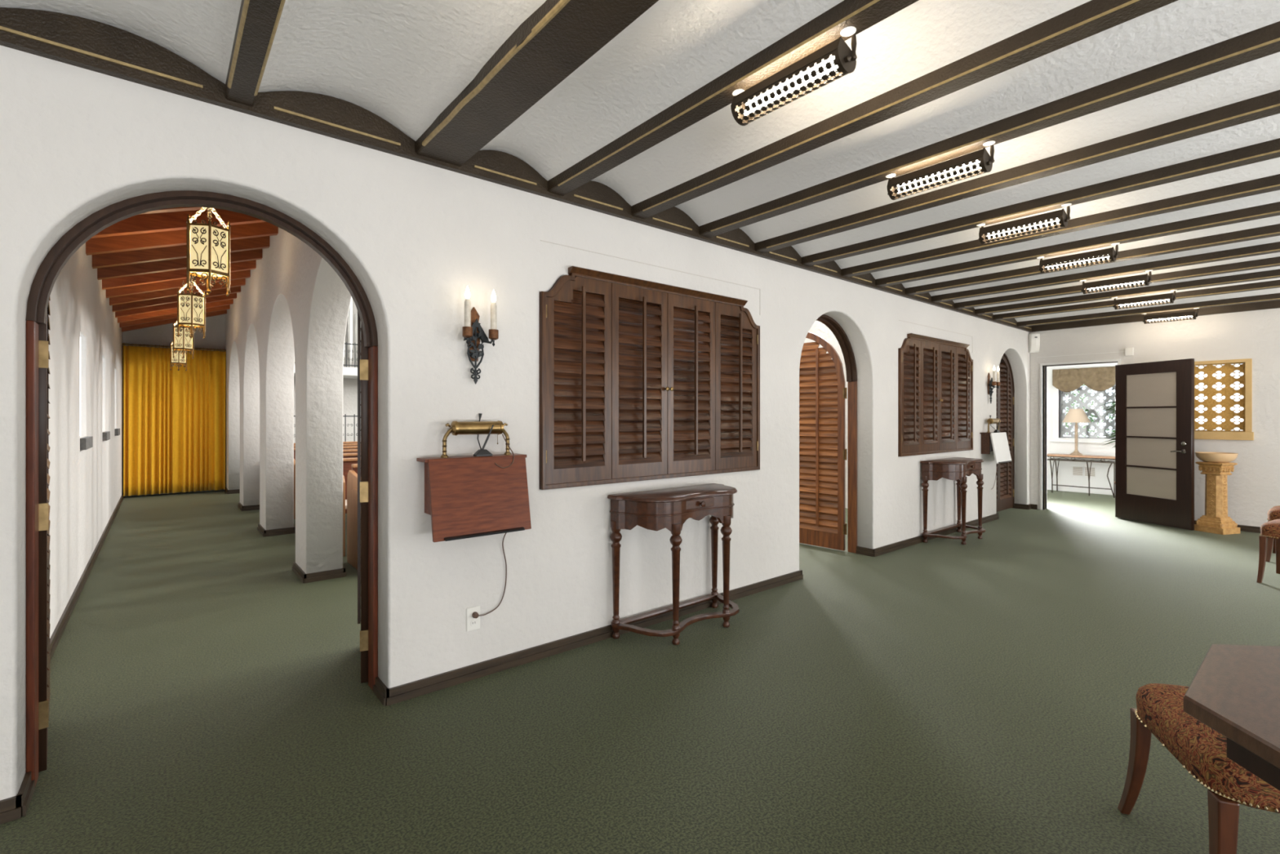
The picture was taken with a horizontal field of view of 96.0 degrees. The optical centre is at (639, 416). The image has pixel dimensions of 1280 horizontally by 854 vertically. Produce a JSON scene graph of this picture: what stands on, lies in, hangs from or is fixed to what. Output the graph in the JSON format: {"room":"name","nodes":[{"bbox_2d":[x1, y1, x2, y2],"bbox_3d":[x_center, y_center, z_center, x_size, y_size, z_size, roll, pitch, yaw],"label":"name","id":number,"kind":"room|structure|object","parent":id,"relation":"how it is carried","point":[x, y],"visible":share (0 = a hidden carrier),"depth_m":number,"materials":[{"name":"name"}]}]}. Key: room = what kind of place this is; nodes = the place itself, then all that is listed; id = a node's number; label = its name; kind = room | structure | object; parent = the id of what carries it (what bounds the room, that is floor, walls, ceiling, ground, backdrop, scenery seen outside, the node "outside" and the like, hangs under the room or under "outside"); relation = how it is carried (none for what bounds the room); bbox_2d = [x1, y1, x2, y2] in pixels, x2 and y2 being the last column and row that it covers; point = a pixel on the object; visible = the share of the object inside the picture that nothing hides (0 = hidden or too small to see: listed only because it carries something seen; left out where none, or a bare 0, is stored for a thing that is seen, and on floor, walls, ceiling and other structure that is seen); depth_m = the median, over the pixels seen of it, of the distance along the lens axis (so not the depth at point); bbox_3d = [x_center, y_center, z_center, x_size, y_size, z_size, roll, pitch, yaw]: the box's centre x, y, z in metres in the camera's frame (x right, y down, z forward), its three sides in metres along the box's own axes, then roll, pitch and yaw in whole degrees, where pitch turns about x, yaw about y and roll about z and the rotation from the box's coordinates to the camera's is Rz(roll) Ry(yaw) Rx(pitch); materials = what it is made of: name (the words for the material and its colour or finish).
{"room":"house of worship","nodes":[
{"label":"house of worship","id":0,"kind":"room"},
{"bbox_2d":[48,242,122,638],"bbox_3d":[-5.580,-0.630,5.738,0.280,3.900,9.940,0,0,-40],"label":"wall","id":1,"kind":"structure","parent":0,"point":[86,486],"depth_m":4.39,"materials":[{"name":"paint"}]},
{"bbox_2d":[80,337,93,449],"bbox_3d":[-4.598,-0.203,4.601,0.295,0.923,0.565,0,0,-40],"label":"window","id":2,"kind":"structure","parent":1,"relation":"in","point":[86,442],"depth_m":4.71,"materials":[{"name":"white"}]},
{"bbox_2d":[102,431,110,440],"bbox_3d":[-6.018,-0.203,6.308,0.295,0.923,0.525,0,0,-40],"label":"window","id":3,"kind":"structure","parent":1,"relation":"in","point":[105,435],"depth_m":6.20,"materials":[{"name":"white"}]},
{"bbox_2d":[114,428,119,435],"bbox_3d":[-7.373,-0.203,7.937,0.295,0.923,0.505,0,0,-40],"label":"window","id":4,"kind":"structure","parent":1,"relation":"in","point":[117,431],"depth_m":7.83,"materials":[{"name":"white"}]},
{"bbox_2d":[49,487,346,661],"bbox_3d":[-4.769,1.286,6.281,1.663,0.068,9.742,0,0,-40],"label":"baseboard","id":5,"kind":"structure","parent":1,"relation":"attached to","point":[302,575],"depth_m":4.71,"materials":[{"name":"brown wood"}]},
{"bbox_2d":[122,314,225,496],"bbox_3d":[-8.064,-0.780,10.007,1.920,4.200,0.200,0,0,-40],"label":"wall","id":6,"kind":"structure","parent":0,"point":[215,333],"depth_m":9.89,"materials":[{"name":"paint"}]},
{"bbox_2d":[122,343,226,496],"bbox_3d":[-7.838,0.046,9.742,1.366,2.478,0.108,0,0,-40],"label":"curtain","id":7,"kind":"object","parent":6,"relation":"hanging from","point":[174,420],"visible":0.94,"depth_m":9.70,"materials":[{"name":"yellow fabric"}]},
{"bbox_2d":[85,206,278,332],"bbox_3d":[-4.882,-1.700,6.189,1.570,0.680,9.740,0,0,-40],"label":"ceiling","id":8,"kind":"structure","parent":0,"point":[140,260],"depth_m":5.91,"materials":[{"name":"brown wood"}]},
{"bbox_2d":[170,342,186,370],"bbox_3d":[-6.696,-1.116,8.361,0.215,0.902,0.189,0,0,-10],"label":"lantern","id":9,"kind":"object","parent":8,"relation":"hanging from","point":[178,359],"visible":0.58,"depth_m":8.29,"materials":[{"name":"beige glass"}]},
{"bbox_2d":[173,280,193,359],"bbox_3d":[-5.243,-1.116,6.616,0.189,0.902,0.215,0,0,-40],"label":"lantern","id":10,"kind":"object","parent":8,"relation":"hanging from","point":[184,343],"visible":0.69,"depth_m":6.54,"materials":[{"name":"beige glass"}]},
{"bbox_2d":[177,275,205,338],"bbox_3d":[-3.793,-1.116,4.871,0.215,0.902,0.189,0,0,-10],"label":"lantern","id":11,"kind":"object","parent":8,"relation":"hanging from","point":[191,308],"visible":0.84,"depth_m":4.81,"materials":[{"name":"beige glass"}]},
{"bbox_2d":[186,207,231,296],"bbox_3d":[-2.340,-1.116,3.127,0.189,0.902,0.215,0,0,20],"label":"lantern","id":12,"kind":"object","parent":8,"relation":"hanging from","point":[208,245],"visible":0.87,"depth_m":3.05,"materials":[{"name":"glass"}]},
{"bbox_2d":[225,227,351,573],"bbox_3d":[-4.315,-0.780,6.790,0.270,4.200,9.940,0,0,-40],"label":"wall","id":13,"kind":"structure","parent":0,"point":[291,310],"depth_m":5.53,"materials":[{"name":"paint"}]},
{"bbox_2d":[293,299,357,443],"bbox_3d":[-5.343,-1.080,14.156,8.110,4.800,0.200,0,0,-40],"label":"wall","id":14,"kind":"structure","parent":0,"point":[349,385],"depth_m":13.02,"materials":[{"name":"paint"}]},
{"bbox_2d":[293,365,357,378],"bbox_3d":[-5.331,-0.950,13.367,6.100,0.180,0.970,0,0,-40],"label":"ledge","id":15,"kind":"object","parent":14,"relation":"attached to","point":[348,372],"visible":0.02,"depth_m":12.13,"materials":[{"name":"white paint"}]},
{"bbox_2d":[342,297,357,367],"bbox_3d":[-6.596,-2.015,12.464,1.910,1.950,0.110,0,0,-40],"label":"organ pipes","id":16,"kind":"object","parent":15,"relation":"on","point":[350,310],"visible":0.04,"depth_m":12.62,"materials":[{"name":"silver metal"}]},
{"bbox_2d":[343,342,357,367],"bbox_3d":[-5.975,-1.305,12.265,3.514,0.530,0.024,0,0,-40],"label":"iron railing","id":17,"kind":"object","parent":15,"relation":"on","point":[346,344],"visible":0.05,"depth_m":12.15,"materials":[{"name":"grey metal"}]},
{"bbox_2d":[0,44,1030,799],"bbox_3d":[0.756,0.010,4.408,12.800,2.620,0.250,0,0,-40],"label":"wall","id":18,"kind":"structure","parent":0,"point":[76,143],"depth_m":2.88,"materials":[{"name":"paint"}]},
{"bbox_2d":[38,297,50,772],"bbox_3d":[-2.407,0.208,2.303,0.560,2.199,0.066,0,0,45],"label":"door","id":19,"kind":"structure","parent":18,"relation":"in","point":[44,669],"depth_m":2.13,"materials":[{"name":"brown wood"}]},
{"bbox_2d":[26,190,377,786],"bbox_3d":[-1.740,0.198,2.436,1.170,2.245,0.090,0,0,-40],"label":"door frame","id":20,"kind":"structure","parent":18,"relation":"attached to","point":[42,284],"depth_m":2.19,"materials":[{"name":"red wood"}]},
{"bbox_2d":[357,311,368,683],"bbox_3d":[-1.467,0.208,3.077,0.074,2.199,0.560,0,0,-24],"label":"door","id":21,"kind":"structure","parent":18,"relation":"in","point":[362,352],"depth_m":2.84,"materials":[{"name":"brown wood"}]},
{"bbox_2d":[466,605,479,631],"bbox_3d":[-0.834,1.020,2.902,0.072,0.116,0.032,0,0,-40],"label":"wall outlet","id":22,"kind":"object","parent":18,"relation":"attached to","point":[473,620],"visible":1,"depth_m":2.90,"materials":[{"name":"white plastic"}]},
{"bbox_2d":[470,619,476,626],"bbox_3d":[-0.841,1.042,2.911,0.034,0.033,0.009,0,0,-40],"label":"socket","id":23,"kind":"object","parent":22,"relation":"attached to","point":[473,622],"depth_m":2.91,"materials":[{"name":"white plastic"}]},
{"bbox_2d":[478,533,506,616],"bbox_3d":[-0.722,0.765,2.919,0.168,0.494,0.135,0,0,-40],"label":"power cord","id":24,"kind":"object","parent":22,"relation":"attached to","point":[505,533],"visible":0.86,"depth_m":3.01,"materials":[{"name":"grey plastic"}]},
{"bbox_2d":[416,453,531,542],"bbox_3d":[-0.793,0.382,2.822,0.524,0.372,0.206,0,0,-40],"label":"wall-mounted lectern","id":25,"kind":"object","parent":18,"relation":"attached to","point":[466,496],"visible":1,"depth_m":2.76,"materials":[{"name":"brown wood"}]},
{"bbox_2d":[416,453,526,462],"bbox_3d":[-0.822,0.204,2.857,0.524,0.016,0.115,0,0,-40],"label":"shelf","id":26,"kind":"object","parent":25,"relation":"attached to","point":[500,458],"depth_m":2.81,"materials":[{"name":"brown wood"}]},
{"bbox_2d":[440,420,511,457],"bbox_3d":[-0.806,0.108,2.861,0.366,0.176,0.072,0,0,-40],"label":"reading lamp","id":27,"kind":"object","parent":25,"relation":"on","point":[457,428],"visible":0.97,"depth_m":2.83,"materials":[{"name":"gold metal"}]},
{"bbox_2d":[450,420,503,435],"bbox_3d":[-0.806,0.056,2.861,0.264,0.072,0.072,0,0,-40],"label":"hood","id":28,"kind":"object","parent":27,"relation":"attached to","point":[457,428],"depth_m":2.83,"materials":[{"name":"gold metal"}]},
{"bbox_2d":[473,413,493,457],"bbox_3d":[-0.794,0.090,2.876,0.090,0.213,0.110,0,0,-40],"label":"stand","id":29,"kind":"object","parent":25,"relation":"on","point":[482,451],"visible":0.96,"depth_m":2.85,"materials":[{"name":"black plastic"}]},
{"bbox_2d":[494,434,514,468],"bbox_3d":[-0.685,0.172,2.891,0.036,0.171,0.109,0,0,43],"label":"lamp cord","id":30,"kind":"object","parent":25,"relation":"on","point":[502,434],"visible":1,"depth_m":2.91,"materials":[{"name":"brown plastic"}]},
{"bbox_2d":[462,285,498,384],"bbox_3d":[-0.807,-0.400,2.870,0.184,0.474,0.114,0,0,-40],"label":"wall sconce","id":31,"kind":"object","parent":18,"relation":"attached to","point":[473,331],"visible":1,"depth_m":2.88,"materials":[{"name":"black metal"}]},
{"bbox_2d":[464,298,471,326],"bbox_3d":[-0.839,-0.486,2.801,0.031,0.173,0.031,0,0,-40],"label":"candle","id":32,"kind":"object","parent":31,"relation":"on","point":[467,302],"depth_m":2.79,"materials":[{"name":"white wax"}]},
{"bbox_2d":[490,302,497,328],"bbox_3d":[-0.734,-0.486,2.889,0.031,0.173,0.031,0,0,-40],"label":"candle","id":33,"kind":"object","parent":31,"relation":"on","point":[493,305],"depth_m":2.88,"materials":[{"name":"white wax"}]},
{"bbox_2d":[0,503,1031,824],"bbox_3d":[0.720,1.286,4.304,12.612,0.068,0.182,0,0,-40],"label":"baseboard","id":34,"kind":"structure","parent":18,"relation":"attached to","point":[12,808],"depth_m":3.08,"materials":[{"name":"brown wood"}]},
{"bbox_2d":[0,33,1032,332],"bbox_3d":[0.771,-1.223,4.234,12.600,0.022,0.036,0,0,-40],"label":"trim","id":35,"kind":"structure","parent":18,"relation":"attached to","point":[6,41],"depth_m":2.56,"materials":[{"name":"paint"}]},
{"bbox_2d":[539,266,759,489],"bbox_3d":[0.174,-0.224,3.757,1.874,1.248,0.106,0,0,-40],"label":"window shutters","id":36,"kind":"object","parent":18,"relation":"attached to","point":[640,380],"visible":1,"depth_m":3.59,"materials":[{"name":"brown wood"}]},
{"bbox_2d":[540,240,759,289],"bbox_3d":[0.182,-0.870,3.767,1.898,0.199,0.005,0,0,-40],"label":"trim","id":37,"kind":"structure","parent":18,"relation":"attached to","point":[540,240],"depth_m":3.63,"materials":[{"name":"grey paint"}]},
{"bbox_2d":[799,332,847,551],"bbox_3d":[1.806,0.208,5.815,0.082,2.199,0.561,0,0,-44],"label":"door","id":38,"kind":"structure","parent":18,"relation":"in","point":[823,393],"depth_m":5.79,"materials":[{"name":"brown wood"}]},
{"bbox_2d":[816,314,857,553],"bbox_3d":[1.624,0.198,5.233,1.170,2.245,0.090,0,0,-40],"label":"door frame","id":39,"kind":"structure","parent":18,"relation":"attached to","point":[837,331],"depth_m":5.57,"materials":[{"name":"brown wood"}]},
{"bbox_2d":[897,333,973,456],"bbox_3d":[3.291,-0.224,6.350,1.815,1.248,0.106,0,0,-40],"label":"window shutters","id":40,"kind":"object","parent":18,"relation":"attached to","point":[935,404],"visible":0.98,"depth_m":6.24,"materials":[{"name":"brown wood"}]},
{"bbox_2d":[899,320,971,336],"bbox_3d":[3.298,-0.870,6.359,1.839,0.199,0.005,0,0,-40],"label":"trim","id":41,"kind":"structure","parent":18,"relation":"attached to","point":[900,320],"depth_m":6.30,"materials":[{"name":"grey"}]},
{"bbox_2d":[987,365,1000,403],"bbox_3d":[4.432,-0.400,7.229,0.184,0.474,0.114,0,0,-40],"label":"wall sconce","id":42,"kind":"object","parent":18,"relation":"attached to","point":[993,382],"visible":1,"depth_m":7.24,"materials":[{"name":"white wax"}]},
{"bbox_2d":[991,370,996,385],"bbox_3d":[4.401,-0.479,7.160,0.048,0.188,0.048,0,0,-40],"label":"candle","id":43,"kind":"object","parent":42,"relation":"on","point":[993,383],"depth_m":7.15,"materials":[{"name":"white wax"}]},
{"bbox_2d":[996,371,1000,386],"bbox_3d":[4.505,-0.479,7.247,0.048,0.188,0.048,0,0,-40],"label":"candle","id":44,"kind":"object","parent":42,"relation":"on","point":[998,383],"depth_m":7.24,"materials":[{"name":"white wax"}]},
{"bbox_2d":[979,431,1012,463],"bbox_3d":[4.454,0.382,7.187,0.524,0.372,0.206,0,0,-40],"label":"desk","id":45,"kind":"object","parent":18,"relation":"attached to","point":[997,442],"visible":0.96,"depth_m":7.10,"materials":[{"name":"brown wood"}]},
{"bbox_2d":[979,431,1003,434],"bbox_3d":[4.425,0.204,7.222,0.524,0.016,0.115,0,0,-40],"label":"shelf","id":46,"kind":"object","parent":45,"relation":"attached to","point":[991,433],"depth_m":7.09,"materials":[{"name":"brown wood"}]},
{"bbox_2d":[986,417,1000,432],"bbox_3d":[4.437,0.108,7.223,0.366,0.176,0.072,0,0,-40],"label":"reading lamp","id":47,"kind":"object","parent":45,"relation":"on","point":[990,420],"visible":0.91,"depth_m":7.15,"materials":[{"name":"gold metal"}]},
{"bbox_2d":[986,417,1000,423],"bbox_3d":[4.437,0.056,7.223,0.264,0.072,0.072,0,0,-40],"label":"hood","id":48,"kind":"object","parent":47,"relation":"attached to","point":[990,420],"depth_m":7.16,"materials":[{"name":"gold metal"}]},
{"bbox_2d":[990,415,999,432],"bbox_3d":[4.445,0.090,7.234,0.090,0.213,0.110,0,0,-40],"label":"stand","id":49,"kind":"object","parent":45,"relation":"on","point":[997,430],"visible":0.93,"depth_m":7.20,"materials":[{"name":"black plastic"}]},
{"bbox_2d":[995,366,999,511],"bbox_3d":[4.731,0.208,7.791,0.561,2.199,0.086,0,0,-44],"label":"door","id":50,"kind":"structure","parent":18,"relation":"in","point":[997,389],"depth_m":7.93,"materials":[{"name":"brown wood"}]},
{"bbox_2d":[999,355,1013,511],"bbox_3d":[5.162,0.208,8.149,0.561,2.199,0.086,0,0,-36],"label":"door","id":51,"kind":"structure","parent":18,"relation":"in","point":[1006,389],"depth_m":8.13,"materials":[{"name":"brown wood"}]},
{"bbox_2d":[1000,352,1014,507],"bbox_3d":[4.933,0.198,7.987,1.170,2.245,0.090,0,0,-40],"label":"door frame","id":52,"kind":"structure","parent":18,"relation":"attached to","point":[1004,354],"depth_m":8.32,"materials":[{"name":"brown wood"}]},
{"bbox_2d":[0,489,1279,853],"bbox_3d":[0.173,1.360,7.298,15.600,0.080,17.400,0,0,-40],"label":"floor","id":53,"kind":"structure","parent":0,"point":[938,695],"depth_m":2.54,"materials":[{"name":"carpet"}]},
{"bbox_2d":[293,445,357,519],"bbox_3d":[-3.395,0.875,8.694,3.316,0.890,0.630,0,0,-40],"label":"pew","id":54,"kind":"object","parent":53,"relation":"on","point":[352,446],"visible":0.06,"depth_m":7.42,"materials":[{"name":"brown wood"}]},
{"bbox_2d":[293,443,357,448],"bbox_3d":[-3.945,0.875,9.355,3.316,0.890,0.630,0,0,-40],"label":"pew","id":55,"kind":"object","parent":53,"relation":"on","point":[348,444],"visible":0.02,"depth_m":9.11,"materials":[{"name":"brown wood"}]},
{"bbox_2d":[293,441,357,444],"bbox_3d":[-4.495,0.875,10.016,3.316,0.890,0.630,0,0,-40],"label":"pew","id":56,"kind":"object","parent":53,"relation":"on","point":[344,442],"visible":0.02,"depth_m":9.88,"materials":[{"name":"brown wood"}]},
{"bbox_2d":[342,457,357,556],"bbox_3d":[-1.745,0.875,6.711,3.316,0.890,0.630,0,0,-40],"label":"pew","id":57,"kind":"object","parent":53,"relation":"on","point":[347,462],"visible":0.12,"depth_m":5.81,"materials":[{"name":"brown wood"}]},
{"bbox_2d":[342,453,357,457],"bbox_3d":[-2.295,0.875,7.372,3.316,0.890,0.630,0,0,-40],"label":"pew","id":58,"kind":"object","parent":53,"relation":"on","point":[344,455],"visible":0.02,"depth_m":6.74,"materials":[{"name":"brown wood"}]},
{"bbox_2d":[342,448,357,453],"bbox_3d":[-2.845,0.875,8.033,3.316,0.890,0.630,0,0,-40],"label":"pew","id":59,"kind":"object","parent":53,"relation":"on","point":[347,451],"visible":0.02,"depth_m":7.55,"materials":[{"name":"brown wood"}]},
{"bbox_2d":[346,463,357,569],"bbox_3d":[-1.195,0.875,6.050,3.316,0.890,0.630,0,0,-40],"label":"pew","id":60,"kind":"object","parent":53,"relation":"on","point":[352,477],"visible":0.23,"depth_m":5.08,"materials":[{"name":"brown wood"}]},
{"bbox_2d":[607,483,739,644],"bbox_3d":[0.281,0.892,3.595,0.936,0.855,0.368,0,0,-40],"label":"console table","id":61,"kind":"object","parent":53,"relation":"on","point":[657,509],"visible":1,"depth_m":3.42,"materials":[{"name":"brown wood"}]},
{"bbox_2d":[920,457,985,544],"bbox_3d":[3.414,0.892,6.201,0.936,0.855,0.368,0,0,-40],"label":"console table","id":62,"kind":"object","parent":53,"relation":"on","point":[957,468],"visible":1,"depth_m":6.02,"materials":[{"name":"brown wood"}]},
{"bbox_2d":[1047,453,1115,497],"bbox_3d":[7.532,0.990,9.804,0.340,0.664,1.040,0,0,-40],"label":"console","id":63,"kind":"object","parent":53,"relation":"on","point":[1062,455],"visible":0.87,"depth_m":9.68,"materials":[{"name":"wood"}]},
{"bbox_2d":[1062,408,1090,455],"bbox_3d":[7.450,0.263,9.840,0.390,0.790,0.390,0,0,-40],"label":"table lamp","id":64,"kind":"object","parent":63,"relation":"on","point":[1076,415],"visible":1,"depth_m":9.77,"materials":[{"name":"beige"}]},
{"bbox_2d":[1098,400,1115,482],"bbox_3d":[7.690,0.492,9.123,0.693,1.656,0.687,0,0,-40],"label":"potted plant","id":65,"kind":"object","parent":53,"relation":"on","point":[1113,406],"visible":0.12,"depth_m":9.23,"materials":[{"name":"green plant"}]},
{"bbox_2d":[1117,683,1279,853],"bbox_3d":[1.785,0.860,1.569,0.594,0.920,0.580,0,0,20],"label":"upholstered chair","id":66,"kind":"object","parent":53,"relation":"on","point":[1201,749],"visible":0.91,"depth_m":1.52,"materials":[{"name":"brown fabric"}]},
{"bbox_2d":[1194,461,1239,534],"bbox_3d":[6.611,0.921,6.611,0.284,0.798,0.284,0,0,-16],"label":"pedestal","id":67,"kind":"object","parent":53,"relation":"on","point":[1215,520],"visible":1,"depth_m":6.54,"materials":[{"name":"beige stone"}]},
{"bbox_2d":[1195,452,1238,462],"bbox_3d":[6.611,0.469,6.611,0.352,0.107,0.352,0,0,-40],"label":"shallow bowl","id":68,"kind":"object","parent":67,"relation":"on","point":[1219,457],"visible":1,"depth_m":6.51,"materials":[{"name":"beige ceramic"}]},
{"bbox_2d":[1183,644,1279,791],"bbox_3d":[1.455,0.919,0.846,0.917,0.798,0.917,0,0,-40],"label":"table","id":69,"kind":"object","parent":53,"relation":"on","point":[1234,691],"visible":1,"depth_m":1.06,"materials":[{"name":"brown wood"}]},
{"bbox_2d":[1256,519,1279,582],"bbox_3d":[5.285,0.860,4.468,0.580,0.920,0.594,0,0,-31],"label":"upholstered chair","id":70,"kind":"object","parent":53,"relation":"on","point":[1271,529],"visible":1,"depth_m":4.56,"materials":[{"name":"brown"}]},
{"bbox_2d":[1266,505,1279,561],"bbox_3d":[6.092,0.860,5.180,0.580,0.920,0.594,0,0,-38],"label":"upholstered chair","id":71,"kind":"object","parent":53,"relation":"on","point":[1273,513],"visible":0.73,"depth_m":5.24,"materials":[{"name":"brown fabric"}]},
{"bbox_3d":[-5.575,0.940,11.784,3.600,0.760,0.350,0,0,-40],"label":"parapet","id":72,"kind":"object","parent":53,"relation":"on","visible":0},
{"bbox_2d":[293,413,357,441],"bbox_3d":[-5.559,0.255,11.765,3.514,0.610,0.024,0,0,-40],"label":"iron railing","id":73,"kind":"object","parent":72,"relation":"on","point":[344,415],"visible":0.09,"depth_m":11.50,"materials":[{"name":"grey metal"}]},
{"bbox_2d":[0,0,1279,329],"bbox_3d":[2.655,-1.399,1.968,13.000,0.362,6.430,0,0,-40],"label":"ceiling","id":74,"kind":"structure","parent":0,"point":[1157,122],"depth_m":2.43,"materials":[{"name":"white paint"}]},
{"bbox_2d":[730,26,857,125],"bbox_3d":[0.522,-1.169,2.014,0.111,0.127,0.501,0,0,-40],"label":"ceiling light","id":75,"kind":"object","parent":74,"relation":"attached to","point":[843,58],"visible":1,"depth_m":1.96,"materials":[{"name":"brown metal"}]},
{"bbox_2d":[885,140,995,199],"bbox_3d":[1.427,-1.169,2.768,0.111,0.127,0.501,0,0,-40],"label":"ceiling light","id":76,"kind":"object","parent":74,"relation":"attached to","point":[986,160],"visible":1,"depth_m":2.72,"materials":[{"name":"brown metal"}]},
{"bbox_2d":[976,203,1071,244],"bbox_3d":[2.333,-1.169,3.521,0.111,0.127,0.501,0,0,-40],"label":"ceiling light","id":77,"kind":"object","parent":74,"relation":"attached to","point":[1064,218],"visible":1,"depth_m":3.48,"materials":[{"name":"brown metal"}]},
{"bbox_2d":[1036,242,1119,273],"bbox_3d":[3.239,-1.169,4.275,0.111,0.127,0.501,0,0,-40],"label":"ceiling light","id":78,"kind":"object","parent":74,"relation":"attached to","point":[1111,251],"visible":1,"depth_m":4.23,"materials":[{"name":"brown metal"}]},
{"bbox_2d":[1080,270,1152,293],"bbox_3d":[4.144,-1.169,5.028,0.111,0.127,0.501,0,0,-40],"label":"ceiling light","id":79,"kind":"object","parent":74,"relation":"attached to","point":[1145,277],"visible":1,"depth_m":4.99,"materials":[{"name":"brown metal"}]},
{"bbox_2d":[1112,289,1177,309],"bbox_3d":[5.050,-1.169,5.781,0.111,0.127,0.501,0,0,-40],"label":"ceiling light","id":80,"kind":"object","parent":74,"relation":"attached to","point":[1170,295],"visible":1,"depth_m":5.74,"materials":[{"name":"brown metal"}]},
{"bbox_2d":[1141,307,1199,324],"bbox_3d":[6.166,-1.169,6.710,0.111,0.127,0.501,0,0,-40],"label":"ceiling light","id":81,"kind":"object","parent":74,"relation":"attached to","point":[1194,313],"visible":1,"depth_m":6.68,"materials":[{"name":"brown metal"}]},
{"bbox_2d":[804,320,942,508],"bbox_3d":[0.426,-0.980,11.528,0.200,4.600,11.120,0,0,-40],"label":"wall","id":82,"kind":"structure","parent":0,"point":[819,328],"depth_m":8.38,"materials":[{"name":"paint"}]},
{"bbox_2d":[1047,362,1117,494],"bbox_3d":[8.158,0.070,9.583,0.200,2.500,3.500,0,0,-40],"label":"wall","id":83,"kind":"structure","parent":0,"point":[1065,477],"depth_m":10.09,"materials":[{"name":"white paint"}]},
{"bbox_2d":[1072,466,1084,475],"bbox_3d":[7.633,0.950,10.044,0.018,0.170,0.160,0,0,-40],"label":"air vent","id":84,"kind":"object","parent":83,"relation":"in","point":[1077,470],"visible":1,"depth_m":10.03,"materials":[{"name":"white metal"}]},
{"bbox_2d":[1049,364,1115,443],"bbox_3d":[7.945,-0.205,9.776,0.240,1.310,1.610,0,0,-40],"label":"window","id":85,"kind":"structure","parent":83,"relation":"in","point":[1101,424],"depth_m":10.01,"materials":[{"name":"white glass"}]},
{"bbox_2d":[1052,366,1115,391],"bbox_3d":[7.789,-0.635,9.754,0.081,0.413,1.367,0,0,-40],"label":"window valance","id":86,"kind":"object","parent":85,"relation":"attached to","point":[1103,378],"visible":0.61,"depth_m":9.93,"materials":[{"name":"beige fabric"}]},
{"bbox_2d":[1084,466,1096,476],"bbox_3d":[7.742,0.950,9.913,0.018,0.170,0.160,0,0,-40],"label":"air vent","id":87,"kind":"object","parent":83,"relation":"in","point":[1093,469],"visible":0.75,"depth_m":9.89,"materials":[{"name":"white metal"}]},
{"bbox_2d":[1030,307,1279,526],"bbox_3d":[7.591,0.010,6.042,0.200,2.620,5.980,0,0,-40],"label":"wall","id":88,"kind":"structure","parent":0,"point":[1254,484],"depth_m":6.81,"materials":[{"name":"paint"}]},
{"bbox_2d":[1028,333,1039,352],"bbox_3d":[5.613,-1.050,8.200,0.130,0.276,0.121,0,0,15],"label":"sensor","id":89,"kind":"object","parent":88,"relation":"attached to","point":[1033,338],"visible":1,"depth_m":8.17,"materials":[{"name":"white plastic"}]},
{"bbox_2d":[1040,358,1120,518],"bbox_3d":[6.043,0.283,7.902,0.222,2.073,0.896,0,0,-40],"label":"door frame","id":90,"kind":"structure","parent":88,"relation":"attached to","point":[1042,366],"depth_m":8.17,"materials":[{"name":"white paint"}]},
{"bbox_2d":[1037,351,1124,357],"bbox_3d":[5.966,-0.843,7.835,0.006,0.006,0.985,0,0,-40],"label":"trim","id":91,"kind":"structure","parent":88,"relation":"attached to","point":[1122,351],"depth_m":7.83,"materials":[{"name":"white paint"}]},
{"bbox_2d":[1124,347,1133,355],"bbox_3d":[6.296,-0.835,7.416,0.034,0.104,0.080,0,0,-40],"label":"junction box","id":92,"kind":"object","parent":88,"relation":"attached to","point":[1128,351],"visible":1,"depth_m":7.41,"materials":[{"name":"white plastic"}]},
{"bbox_2d":[1031,503,1260,533],"bbox_3d":[7.511,1.286,5.966,0.023,0.068,5.966,0,0,-40],"label":"baseboard","id":93,"kind":"structure","parent":88,"relation":"attached to","point":[1242,527],"depth_m":6.61,"materials":[{"name":"brown wood"}]},
{"bbox_2d":[1115,358,1194,530],"bbox_3d":[6.288,0.319,7.078,0.160,1.978,0.897,0,0,-10],"label":"door","id":94,"kind":"structure","parent":88,"relation":"in","point":[1154,401],"depth_m":7.01,"materials":[{"name":"brown wood"}]},
{"bbox_2d":[1031,299,1279,332],"bbox_3d":[7.511,-1.256,5.951,0.040,0.088,5.944,0,0,-40],"label":"trim","id":95,"kind":"structure","parent":88,"relation":"attached to","point":[1272,304],"depth_m":7.27,"materials":[{"name":"paint"}]},
{"bbox_2d":[1194,358,1253,439],"bbox_3d":[6.814,-0.198,6.888,0.186,0.935,0.725,0,0,-40],"label":"window","id":96,"kind":"structure","parent":88,"relation":"in","point":[1223,389],"depth_m":6.80,"materials":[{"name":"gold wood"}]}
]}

